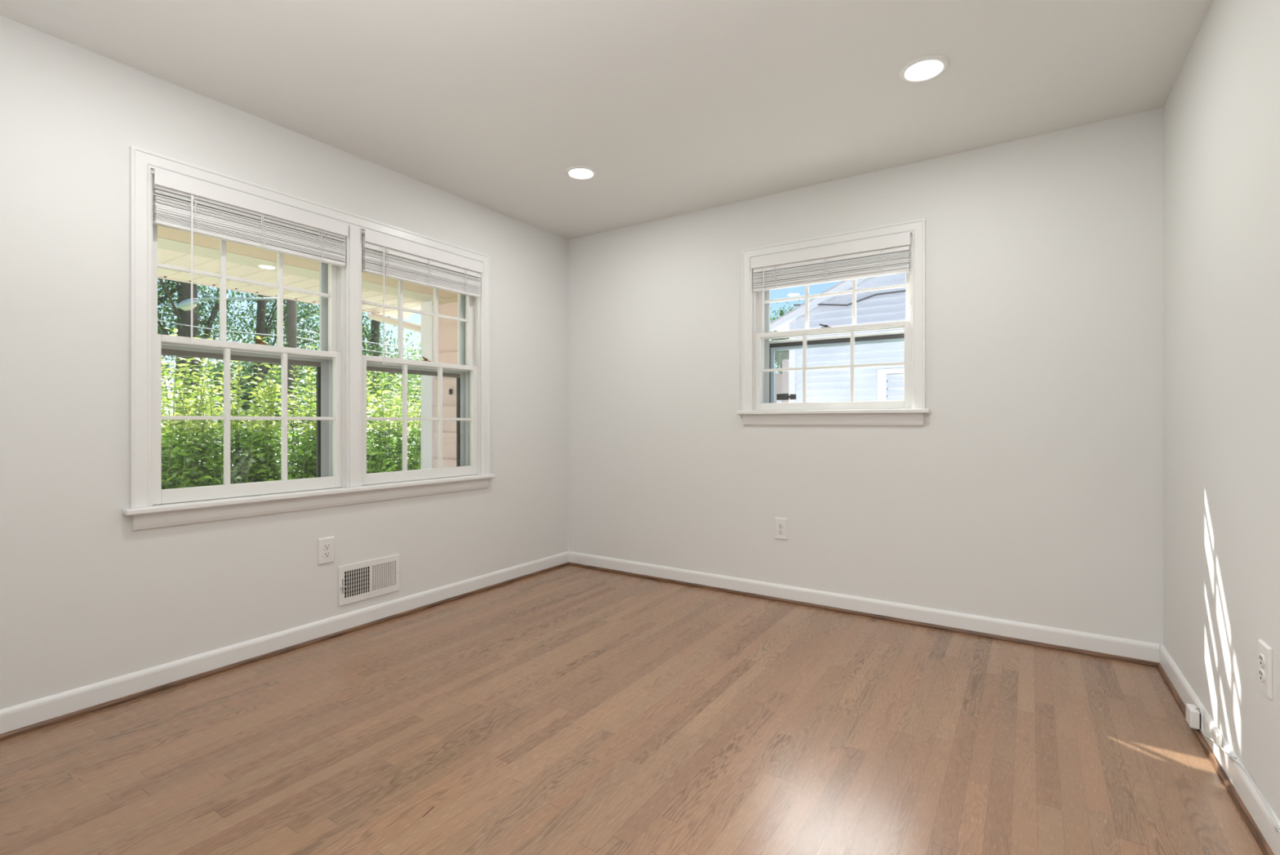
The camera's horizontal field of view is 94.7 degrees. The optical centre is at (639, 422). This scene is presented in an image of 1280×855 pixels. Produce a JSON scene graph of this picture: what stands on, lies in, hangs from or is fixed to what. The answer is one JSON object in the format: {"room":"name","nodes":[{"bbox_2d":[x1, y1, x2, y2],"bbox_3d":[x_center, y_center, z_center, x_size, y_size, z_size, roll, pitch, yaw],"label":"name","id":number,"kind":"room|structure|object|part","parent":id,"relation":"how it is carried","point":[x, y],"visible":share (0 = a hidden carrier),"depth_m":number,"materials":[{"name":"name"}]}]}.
{"room":"empty bedroom","nodes":[
{"label":"empty bedroom","id":0,"kind":"room"},
{"bbox_2d":[0,15,568,709],"bbox_3d":[-1.622,-0.053,2.988,0.200,2.840,4.020,0,0,33],"label":"wall","id":1,"kind":"structure","parent":0,"point":[86,597],"depth_m":2.29,"materials":[{"name":"white paint"}]},
{"bbox_2d":[0,562,568,740],"bbox_3d":[-1.530,1.057,2.911,0.012,0.020,3.594,0,0,33],"label":"trim","id":2,"kind":"structure","parent":1,"relation":"attached to","point":[12,733],"depth_m":2.55,"materials":[{"name":"wood"}]},
{"bbox_2d":[0,551,568,733],"bbox_3d":[-1.533,1.018,2.929,0.014,0.097,3.620,0,0,33],"label":"baseboard","id":3,"kind":"structure","parent":1,"relation":"attached to","point":[20,715],"depth_m":2.56,"materials":[{"name":"white paint"}]},
{"bbox_2d":[122,145,495,531],"bbox_3d":[-1.558,-0.320,3.087,0.298,1.488,1.850,0,0,33],"label":"window","id":4,"kind":"structure","parent":1,"relation":"in","point":[342,478],"depth_m":2.87,"materials":[{"name":"white paint"}]},
{"bbox_3d":[-1.775,-0.651,2.703,0.033,0.664,0.788,0,0,33],"label":"sash","id":5,"kind":"part","parent":4,"relation":"part of","materials":[{"name":"white paint"}]},
{"bbox_3d":[-1.814,-0.328,2.729,0.018,1.310,0.798,0,0,33],"label":"storm frame","id":6,"kind":"part","parent":4,"relation":"part of","materials":[{"name":"silver metal"}]},
{"bbox_3d":[-1.742,-0.011,2.681,0.033,0.683,0.788,0,0,33],"label":"sash","id":7,"kind":"part","parent":4,"relation":"part of","materials":[{"name":"white paint"}]},
{"bbox_2d":[152,168,347,344],"bbox_3d":[-1.706,-0.658,2.658,0.051,0.681,0.788,0,0,33],"label":"window blind","id":8,"kind":"object","parent":4,"relation":"attached to","point":[180,202],"visible":1,"depth_m":2.58,"materials":[{"name":"white plastic"}]},
{"bbox_3d":[-1.839,-0.864,2.430,0.006,0.147,0.031,0,0,33],"label":"ladder cord","id":9,"kind":"part","parent":8,"relation":"part of","materials":[{"name":"white fabric"}]},
{"bbox_3d":[-1.711,-0.947,2.660,0.030,0.044,0.776,0,0,33],"label":"head rail","id":10,"kind":"part","parent":8,"relation":"part of","materials":[{"name":"white plastic"}]},
{"bbox_3d":[-1.712,-0.793,2.661,0.032,0.014,0.774,0,0,33],"label":"rail","id":11,"kind":"part","parent":8,"relation":"part of","materials":[{"name":"white plastic"}]},
{"bbox_3d":[-1.694,-0.864,2.650,0.006,0.148,0.030,0,0,33],"label":"ladder cord","id":12,"kind":"part","parent":8,"relation":"part of","materials":[{"name":"white fabric"}]},
{"bbox_3d":[-1.548,-0.864,2.871,0.006,0.148,0.029,0,0,33],"label":"ladder cord","id":13,"kind":"part","parent":8,"relation":"part of","materials":[{"name":"white fabric"}]},
{"bbox_3d":[-1.548,-0.335,3.080,0.213,1.333,0.080,0,0,33],"label":"mullion post","id":14,"kind":"part","parent":4,"relation":"part of","materials":[{"name":"white paint"}]},
{"bbox_3d":[-1.329,-0.328,3.463,0.018,1.310,0.798,0,0,33],"label":"storm frame","id":15,"kind":"part","parent":4,"relation":"part of","materials":[{"name":"silver metal"}]},
{"bbox_3d":[-1.290,-0.651,3.437,0.033,0.664,0.788,0,0,33],"label":"sash","id":16,"kind":"part","parent":4,"relation":"part of","materials":[{"name":"white paint"}]},
{"bbox_3d":[-1.257,-0.011,3.415,0.033,0.683,0.788,0,0,33],"label":"sash","id":17,"kind":"part","parent":4,"relation":"part of","materials":[{"name":"white paint"}]},
{"bbox_2d":[362,229,483,364],"bbox_3d":[-1.221,-0.653,3.392,0.051,0.691,0.788,0,0,33],"label":"window blind","id":18,"kind":"object","parent":4,"relation":"attached to","point":[384,255],"visible":1,"depth_m":3.32,"materials":[{"name":"white plastic"}]},
{"bbox_3d":[-1.354,-0.863,3.165,0.006,0.150,0.030,0,0,33],"label":"ladder cord","id":19,"kind":"part","parent":18,"relation":"part of","materials":[{"name":"white fabric"}]},
{"bbox_3d":[-1.225,-0.938,3.394,0.030,0.062,0.776,0,0,33],"label":"head rail","id":20,"kind":"part","parent":18,"relation":"part of","materials":[{"name":"white plastic"}]},
{"bbox_3d":[-1.227,-0.791,3.395,0.032,0.014,0.774,0,0,33],"label":"rail","id":21,"kind":"part","parent":18,"relation":"part of","materials":[{"name":"white plastic"}]},
{"bbox_3d":[-1.209,-0.863,3.384,0.006,0.150,0.025,0,0,33],"label":"ladder cord","id":22,"kind":"part","parent":18,"relation":"part of","materials":[{"name":"white fabric"}]},
{"bbox_3d":[-1.063,-0.862,3.606,0.006,0.150,0.029,0,0,33],"label":"ladder cord","id":23,"kind":"part","parent":18,"relation":"part of","materials":[{"name":"white fabric"}]},
{"bbox_2d":[317,536,334,564],"bbox_3d":[-1.546,0.633,2.911,0.011,0.127,0.081,0,0,33],"label":"wall outlet","id":24,"kind":"object","parent":1,"relation":"attached to","point":[326,546],"visible":1,"depth_m":2.91,"materials":[{"name":"white plastic"}]},
{"bbox_2d":[323,551,330,557],"bbox_3d":[-1.544,0.652,2.910,0.004,0.028,0.033,0,0,33],"label":"receptacle","id":25,"kind":"object","parent":24,"relation":"attached to","point":[326,553],"depth_m":2.91,"materials":[{"name":"white plastic"}]},
{"bbox_2d":[323,543,330,549],"bbox_3d":[-1.544,0.614,2.910,0.004,0.028,0.033,0,0,33],"label":"receptacle","id":26,"kind":"object","parent":24,"relation":"attached to","point":[326,546],"depth_m":2.91,"materials":[{"name":"white plastic"}]},
{"bbox_2d":[337,553,399,605],"bbox_3d":[-1.417,0.825,3.104,0.015,0.198,0.342,0,0,33],"label":"air vent","id":27,"kind":"object","parent":1,"relation":"in","point":[357,581],"visible":1,"depth_m":3.09,"materials":[{"name":"white metal"}]},
{"bbox_2d":[0,0,1213,239],"bbox_3d":[-0.553,-1.548,1.082,4.086,0.350,6.020,0,0,33],"label":"ceiling","id":28,"kind":"structure","parent":0,"point":[677,107],"depth_m":2.33,"materials":[{"name":"white paint"}]},
{"bbox_2d":[564,165,596,180],"bbox_3d":[-0.324,-1.369,3.247,0.176,0.009,0.176,0,0,33],"label":"recessed light","id":29,"kind":"object","parent":28,"relation":"in","point":[575,172],"visible":1,"depth_m":3.24,"materials":[{"name":"white"}]},
{"bbox_2d":[898,54,949,83],"bbox_3d":[1.103,-1.369,2.295,0.176,0.009,0.176,0,0,33],"label":"recessed light","id":30,"kind":"object","parent":28,"relation":"in","point":[927,68],"visible":1,"depth_m":2.29,"materials":[{"name":"white plastic"}]},
{"bbox_2d":[0,564,1263,854],"bbox_3d":[-0.553,1.217,1.082,4.086,0.300,6.020,0,0,33],"label":"floor","id":31,"kind":"structure","parent":0,"point":[568,709],"depth_m":1.95,"materials":[{"name":"brown wood"}]},
{"bbox_2d":[568,107,1163,646],"bbox_3d":[1.052,-0.053,3.510,3.686,2.840,0.200,0,0,33],"label":"wall","id":32,"kind":"structure","parent":0,"point":[1029,489],"depth_m":3.07,"materials":[{"name":"white paint"}]},
{"bbox_2d":[774,517,787,539],"bbox_3d":[0.841,0.636,3.523,0.081,0.127,0.011,0,0,33],"label":"wall outlet","id":33,"kind":"object","parent":32,"relation":"attached to","point":[780,523],"visible":1,"depth_m":3.52,"materials":[{"name":"white plastic"}]},
{"bbox_2d":[777,529,783,534],"bbox_3d":[0.839,0.655,3.520,0.033,0.028,0.004,0,0,33],"label":"receptacle","id":34,"kind":"object","parent":33,"relation":"attached to","point":[780,531],"depth_m":3.52,"materials":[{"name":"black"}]},
{"bbox_2d":[777,523,783,528],"bbox_3d":[0.839,0.617,3.520,0.033,0.028,0.004,0,0,33],"label":"receptacle","id":35,"kind":"object","parent":33,"relation":"attached to","point":[780,525],"depth_m":3.52,"materials":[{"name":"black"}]},
{"bbox_2d":[737,217,929,426],"bbox_3d":[1.125,-0.521,3.463,1.073,1.086,0.298,0,0,33],"label":"window","id":36,"kind":"structure","parent":32,"relation":"in","point":[759,407],"depth_m":3.39,"materials":[{"name":"white paint"}]},
{"bbox_2d":[751,232,910,368],"bbox_3d":[1.062,-0.661,3.369,0.891,0.676,0.051,0,0,33],"label":"window blind","id":37,"kind":"object","parent":36,"relation":"attached to","point":[887,255],"visible":1,"depth_m":3.34,"materials":[{"name":"white plastic"}]},
{"bbox_3d":[0.808,-0.870,3.519,0.028,0.135,0.006,0,0,33],"label":"ladder cord","id":38,"kind":"part","parent":37,"relation":"part of","materials":[{"name":"white fabric"}]},
{"bbox_3d":[1.055,-0.870,3.356,0.028,0.135,0.006,0,0,33],"label":"ladder cord","id":39,"kind":"part","parent":37,"relation":"part of","materials":[{"name":"white fabric"}]},
{"bbox_3d":[1.065,-0.940,3.373,0.879,0.058,0.030,0,0,33],"label":"head rail","id":40,"kind":"part","parent":37,"relation":"part of","materials":[{"name":"white plastic"}]},
{"bbox_3d":[1.066,-0.806,3.374,0.877,0.014,0.032,0,0,33],"label":"rail","id":41,"kind":"part","parent":37,"relation":"part of","materials":[{"name":"white plastic"}]},
{"bbox_3d":[1.304,-0.870,3.192,0.030,0.135,0.006,0,0,33],"label":"ladder cord","id":42,"kind":"part","parent":37,"relation":"part of","materials":[{"name":"white fabric"}]},
{"bbox_3d":[1.086,-0.308,3.404,0.891,0.473,0.033,0,0,33],"label":"sash","id":43,"kind":"part","parent":36,"relation":"part of","materials":[{"name":"white paint"}]},
{"bbox_3d":[1.108,-0.748,3.438,0.891,0.470,0.033,0,0,33],"label":"sash","id":44,"kind":"part","parent":36,"relation":"part of","materials":[{"name":"white paint"}]},
{"bbox_3d":[1.133,-0.528,3.476,0.901,0.910,0.018,0,0,33],"label":"storm frame","id":45,"kind":"part","parent":36,"relation":"part of","materials":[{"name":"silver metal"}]},
{"bbox_3d":[1.147,-0.284,3.472,0.786,0.369,0.014,0,0,33],"label":"screen frame","id":46,"kind":"part","parent":36,"relation":"part of","materials":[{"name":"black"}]},
{"bbox_2d":[568,551,1159,662],"bbox_3d":[0.868,1.018,3.504,3.359,0.097,0.014,0,0,33],"label":"baseboard","id":47,"kind":"structure","parent":32,"relation":"attached to","point":[1132,648],"depth_m":3.15,"materials":[{"name":"white paint"}]},
{"bbox_2d":[568,561,1159,666],"bbox_3d":[0.861,1.057,3.493,3.359,0.020,0.012,0,0,33],"label":"trim","id":48,"kind":"structure","parent":32,"relation":"attached to","point":[1111,656],"depth_m":3.14,"materials":[{"name":"wood"}]},
{"bbox_2d":[1163,0,1279,820],"bbox_3d":[1.340,-0.053,0.910,0.200,2.840,3.824,0,0,33],"label":"wall","id":49,"kind":"structure","parent":0,"point":[1221,111],"depth_m":1.79,"materials":[{"name":"white paint"}]},
{"bbox_2d":[1156,663,1274,854],"bbox_3d":[1.287,1.057,1.049,0.012,0.020,3.594,0,0,33],"label":"trim","id":50,"kind":"structure","parent":49,"relation":"attached to","point":[1257,834],"depth_m":1.74,"materials":[{"name":"wood"}]},
{"bbox_2d":[1212,727,1222,746],"bbox_3d":[1.776,0.970,1.817,0.013,0.038,0.056,0,0,33],"label":"box","id":51,"kind":"object","parent":49,"relation":"attached to","point":[1216,736],"visible":1,"depth_m":1.80,"materials":[{"name":"white plastic"}]},
{"bbox_2d":[1159,644,1279,854],"bbox_3d":[1.305,1.018,1.053,0.014,0.097,3.621,0,0,33],"label":"baseboard","id":52,"kind":"structure","parent":49,"relation":"attached to","point":[1238,777],"depth_m":1.73,"materials":[{"name":"white paint"}]},
{"bbox_2d":[1185,702,1200,728],"bbox_3d":[1.903,1.011,2.030,0.028,0.060,0.064,0,0,33],"label":"phone jack","id":53,"kind":"object","parent":52,"relation":"attached to","point":[1193,716],"visible":0.98,"depth_m":2.01,"materials":[{"name":"white plastic"}]},
{"bbox_2d":[1230,755,1237,760],"bbox_3d":[1.719,0.974,1.708,0.014,0.011,0.008,0,0,33],"label":"clip","id":54,"kind":"object","parent":49,"relation":"attached to","point":[1231,756],"visible":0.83,"depth_m":1.71,"materials":[{"name":"white plastic"}]},
{"bbox_2d":[1195,706,1279,832],"bbox_3d":[1.138,0.995,0.792,0.020,0.075,2.862,0,0,32],"label":"cable","id":55,"kind":"object","parent":49,"relation":"attached to","point":[1197,708],"visible":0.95,"depth_m":1.62,"materials":[{"name":"white plastic"}]},
{"bbox_2d":[1257,638,1272,698],"bbox_3d":[1.600,0.630,1.514,0.011,0.127,0.081,0,0,32],"label":"wall outlet","id":56,"kind":"object","parent":49,"relation":"attached to","point":[1264,651],"visible":1,"depth_m":1.50,"materials":[{"name":"white plastic"}]},
{"bbox_2d":[1258,668,1265,681],"bbox_3d":[1.597,0.650,1.515,0.004,0.028,0.033,0,0,33],"label":"receptacle","id":57,"kind":"object","parent":56,"relation":"attached to","point":[1261,671],"depth_m":1.51,"materials":[{"name":"white plastic"}]},
{"bbox_2d":[1258,653,1265,666],"bbox_3d":[1.597,0.611,1.515,0.004,0.028,0.033,0,0,33],"label":"receptacle","id":58,"kind":"object","parent":56,"relation":"attached to","point":[1261,655],"depth_m":1.51,"materials":[{"name":"white plastic"}]},
{"bbox_2d":[1274,825,1279,831],"bbox_3d":[1.529,0.974,1.411,0.014,0.011,0.008,0,0,33],"label":"clip","id":59,"kind":"object","parent":49,"relation":"attached to","point":[1276,827],"visible":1,"depth_m":1.41,"materials":[{"name":"white plastic"}]},
{"label":"outside","id":60,"kind":"structure","parent":0,"visible":0},
{"bbox_3d":[15.693,1.727,5.699,34.300,0.180,100.000,0,0,33],"label":"gravel drive","id":61,"kind":"object","parent":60,"visible":0},
{"bbox_2d":[421,296,457,469],"bbox_3d":[-1.285,-0.183,6.200,2.780,3.600,0.330,0,0,33],"label":"exterior wall","id":62,"kind":"structure","parent":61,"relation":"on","point":[447,328],"depth_m":6.68,"materials":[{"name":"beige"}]},
{"bbox_2d":[157,225,457,319],"bbox_3d":[-4.146,-1.537,2.888,3.900,0.332,9.470,0,0,33],"label":"porch roof","id":63,"kind":"structure","parent":62,"relation":"attached to","point":[174,246],"depth_m":5.48,"materials":[{"name":"beige"}]},
{"bbox_2d":[368,312,421,332],"bbox_3d":[-2.956,-1.208,7.166,1.089,0.351,0.084,0,0,33],"label":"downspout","id":64,"kind":"object","parent":62,"relation":"attached to","point":[391,321],"visible":0.65,"depth_m":7.15,"materials":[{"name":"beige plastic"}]},
{"bbox_2d":[774,359,789,402],"bbox_3d":[4.135,-0.083,19.333,2.980,3.400,4.400,0,0,33],"label":"brick house","id":65,"kind":"structure","parent":61,"relation":"on","point":[781,380],"depth_m":16.82,"materials":[{"name":"grey"}]},
{"bbox_2d":[770,272,905,402],"bbox_3d":[8.375,-1.022,11.022,9.060,5.278,9.190,0,0,33],"label":"house","id":66,"kind":"structure","parent":61,"relation":"on","point":[884,383],"depth_m":9.07,"materials":[{"name":"grey wood"}]},
{"bbox_2d":[793,289,905,306],"bbox_3d":[3.880,-1.922,8.593,3.362,0.283,0.025,0,0,33],"label":"wire","id":67,"kind":"object","parent":66,"relation":"attached to","point":[903,291],"visible":0.41,"depth_m":8.93,"materials":[{"name":"grey"}]},
{"bbox_3d":[4.059,-0.208,8.590,0.880,1.030,0.004,0,0,33],"label":"dark pane","id":68,"kind":"part","parent":66,"relation":"part of","materials":[{"name":"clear glass"}]},
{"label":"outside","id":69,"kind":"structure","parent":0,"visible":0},
{"bbox_2d":[166,435,418,471],"bbox_3d":[-21.847,1.717,30.514,55.700,0.200,100.000,0,0,33],"label":"lawn","id":70,"kind":"structure","parent":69,"point":[409,436],"depth_m":32.91,"materials":[{"name":"green plant"}]},
{"bbox_2d":[161,362,202,484],"bbox_3d":[-6.012,0.438,7.040,1.646,2.505,1.690,0,0,0],"label":"shrub","id":71,"kind":"object","parent":70,"relation":"on","point":[163,397],"visible":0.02,"depth_m":7.38,"materials":[{"name":"green plant"}]},
{"bbox_2d":[161,359,222,381],"bbox_3d":[-30.635,-1.367,40.355,9.193,6.014,7.318,0,0,-34],"label":"tree","id":72,"kind":"object","parent":70,"relation":"on","point":[169,371],"visible":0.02,"depth_m":39.92,"materials":[{"name":"green plant"}]},
{"bbox_2d":[161,335,238,488],"bbox_3d":[-5.096,0.326,6.081,1.584,2.596,1.746,0,0,-11],"label":"shrub","id":73,"kind":"object","parent":70,"relation":"on","point":[178,451],"visible":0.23,"depth_m":6.08,"materials":[{"name":"green plant"}]},
{"bbox_2d":[157,279,276,392],"bbox_3d":[-11.191,-1.622,13.372,4.050,6.526,6.312,0,0,13],"label":"shade tree","id":74,"kind":"object","parent":70,"relation":"on","point":[166,280],"visible":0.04,"depth_m":13.51,"materials":[{"name":"green plant"}]},
{"bbox_2d":[161,378,277,451],"bbox_3d":[-24.996,-0.333,30.917,7.800,3.900,8.600,0,0,31],"label":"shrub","id":75,"kind":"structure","parent":70,"relation":"on","point":[171,380],"depth_m":29.64,"materials":[{"name":"green plant"}]},
{"bbox_2d":[161,326,298,488],"bbox_3d":[-4.753,0.274,6.787,1.564,2.701,1.794,0,0,-6],"label":"shrub","id":76,"kind":"object","parent":70,"relation":"on","point":[240,475],"visible":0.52,"depth_m":6.70,"materials":[{"name":"green plant"}]},
{"bbox_2d":[157,277,311,480],"bbox_3d":[-10.466,-2.124,13.257,4.584,7.527,6.274,0,0,-3],"label":"shade tree","id":77,"kind":"object","parent":70,"relation":"on","point":[183,289],"visible":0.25,"depth_m":12.67,"materials":[{"name":"green plant"}]},
{"bbox_2d":[158,279,319,430],"bbox_3d":[-9.792,-1.876,15.471,4.759,7.017,5.952,0,0,33],"label":"shade tree","id":78,"kind":"object","parent":70,"relation":"on","point":[260,328],"visible":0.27,"depth_m":14.57,"materials":[{"name":"green plant"}]},
{"bbox_2d":[199,360,315,484],"bbox_3d":[-5.207,0.423,8.227,1.533,2.532,1.769,0,0,-10],"label":"shrub","id":79,"kind":"object","parent":70,"relation":"on","point":[235,365],"visible":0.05,"depth_m":7.94,"materials":[{"name":"green plant"}]},
{"bbox_2d":[199,358,315,446],"bbox_3d":[-16.105,-0.795,24.660,5.158,4.862,5.514,0,0,-41],"label":"shrub","id":80,"kind":"object","parent":70,"relation":"on","point":[245,405],"visible":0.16,"depth_m":23.84,"materials":[{"name":"green plant"}]},
{"bbox_2d":[286,299,297,467],"bbox_3d":[-6.200,-2.383,10.497,0.175,8.000,0.175,0,0,33],"label":"utility pole","id":81,"kind":"object","parent":70,"relation":"on","point":[291,340],"visible":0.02,"depth_m":10.43,"materials":[{"name":"wood"}]},
{"bbox_2d":[176,297,219,311],"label":"street lamp","id":82,"kind":"object","parent":81,"relation":"attached to","point":[185,305],"depth_m":10.46,"materials":[{"name":"silver metal"}]},
{"bbox_2d":[157,320,286,336],"bbox_3d":[-7.430,-1.673,10.225,2.394,0.298,0.017,0,0,-14],"label":"overhead wire","id":83,"kind":"object","parent":81,"relation":"attached to","point":[157,320],"visible":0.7,"depth_m":10.23,"materials":[{"name":"grey metal"}]},
{"bbox_2d":[226,297,276,299],"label":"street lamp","id":84,"kind":"object","parent":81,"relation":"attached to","point":[226,298],"depth_m":10.48,"materials":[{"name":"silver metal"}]},
{"bbox_3d":[-7.090,-2.178,10.498,1.630,0.069,0.040,0,0,0],"label":"arm","id":85,"kind":"part","parent":84,"relation":"part of","materials":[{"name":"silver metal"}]},
{"bbox_2d":[296,328,421,349],"bbox_3d":[-4.695,-1.559,11.678,3.683,0.205,0.017,0,0,-39],"label":"overhead wire","id":86,"kind":"object","parent":81,"relation":"attached to","point":[296,329],"visible":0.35,"depth_m":11.35,"materials":[{"name":"grey metal"}]},
{"bbox_2d":[296,337,421,357],"bbox_3d":[-4.653,-1.404,11.650,3.714,0.235,0.017,0,0,-38],"label":"overhead wire","id":87,"kind":"object","parent":81,"relation":"attached to","point":[296,337],"visible":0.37,"depth_m":11.32,"materials":[{"name":"grey metal"}]},
{"bbox_2d":[268,349,319,403],"bbox_3d":[-23.971,-1.976,42.772,7.303,7.215,7.990,0,0,17],"label":"tree","id":88,"kind":"object","parent":70,"relation":"on","point":[318,349],"visible":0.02,"depth_m":41.18,"materials":[{"name":"green plant"}]},
{"bbox_2d":[231,344,369,482],"bbox_3d":[-4.309,0.323,7.344,1.551,2.649,1.526,0,0,12],"label":"shrub","id":89,"kind":"object","parent":70,"relation":"on","point":[304,463],"visible":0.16,"depth_m":7.17,"materials":[{"name":"green plant"}]},
{"bbox_2d":[230,293,393,406],"bbox_3d":[-10.330,-1.919,18.350,4.971,7.098,5.286,0,0,7],"label":"shade tree","id":90,"kind":"object","parent":70,"relation":"on","point":[301,304],"visible":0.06,"depth_m":17.39,"materials":[{"name":"green plant"}]},
{"bbox_2d":[278,392,381,448],"bbox_3d":[-18.633,-0.333,35.102,5.800,3.900,7.600,0,0,-35],"label":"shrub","id":91,"kind":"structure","parent":70,"relation":"on","point":[298,409],"depth_m":31.26,"materials":[{"name":"green plant"}]},
{"bbox_2d":[240,297,421,432],"bbox_3d":[-7.506,-1.784,15.114,5.657,6.808,4.277,0,0,44],"label":"shade tree","id":92,"kind":"object","parent":70,"relation":"on","point":[374,335],"visible":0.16,"depth_m":15.26,"materials":[{"name":"green plant"}]},
{"bbox_2d":[276,368,413,477],"bbox_3d":[-4.015,0.347,7.967,1.567,2.556,1.524,0,0,19],"label":"shrub","id":93,"kind":"object","parent":70,"relation":"on","point":[380,452],"visible":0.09,"depth_m":7.94,"materials":[{"name":"green plant"}]},
{"bbox_2d":[276,338,421,437],"bbox_3d":[-6.183,-0.101,13.310,4.072,3.453,3.613,0,0,20],"label":"bushy tree","id":94,"kind":"object","parent":70,"relation":"on","point":[384,374],"visible":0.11,"depth_m":13.04,"materials":[{"name":"green plant"}]},
{"bbox_2d":[296,308,421,436],"bbox_3d":[-5.280,-0.517,14.738,3.711,4.288,6.177,0,0,9],"label":"bushy tree","id":95,"kind":"object","parent":70,"relation":"on","point":[411,386],"visible":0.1,"depth_m":14.34,"materials":[{"name":"green plant"}]},
{"bbox_2d":[309,345,419,431],"bbox_3d":[-16.513,-1.732,36.541,6.762,6.732,6.695,0,0,41],"label":"shrub","id":96,"kind":"object","parent":70,"relation":"on","point":[388,354],"visible":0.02,"depth_m":36.31,"materials":[{"name":"green plant"}]},
{"bbox_2d":[366,371,413,472],"bbox_3d":[-4.394,0.372,9.516,1.709,2.509,1.632,0,0,33],"label":"shrub","id":97,"kind":"object","parent":70,"relation":"on","point":[368,373],"visible":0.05,"depth_m":9.58,"materials":[{"name":"green plant"}]},
{"bbox_2d":[366,370,421,472],"bbox_3d":[-3.603,0.338,8.725,1.624,2.572,1.592,0,0,-41],"label":"shrub","id":98,"kind":"object","parent":70,"relation":"on","point":[415,450],"visible":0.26,"depth_m":8.47,"materials":[{"name":"green plant"}]},
{"bbox_2d":[770,298,803,373],"bbox_3d":[7.362,-2.136,28.100,4.814,7.523,5.398,0,0,-39],"label":"tree","id":99,"kind":"object","parent":70,"relation":"on","point":[780,355],"visible":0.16,"depth_m":27.76,"materials":[{"name":"green plant"}]}
]}

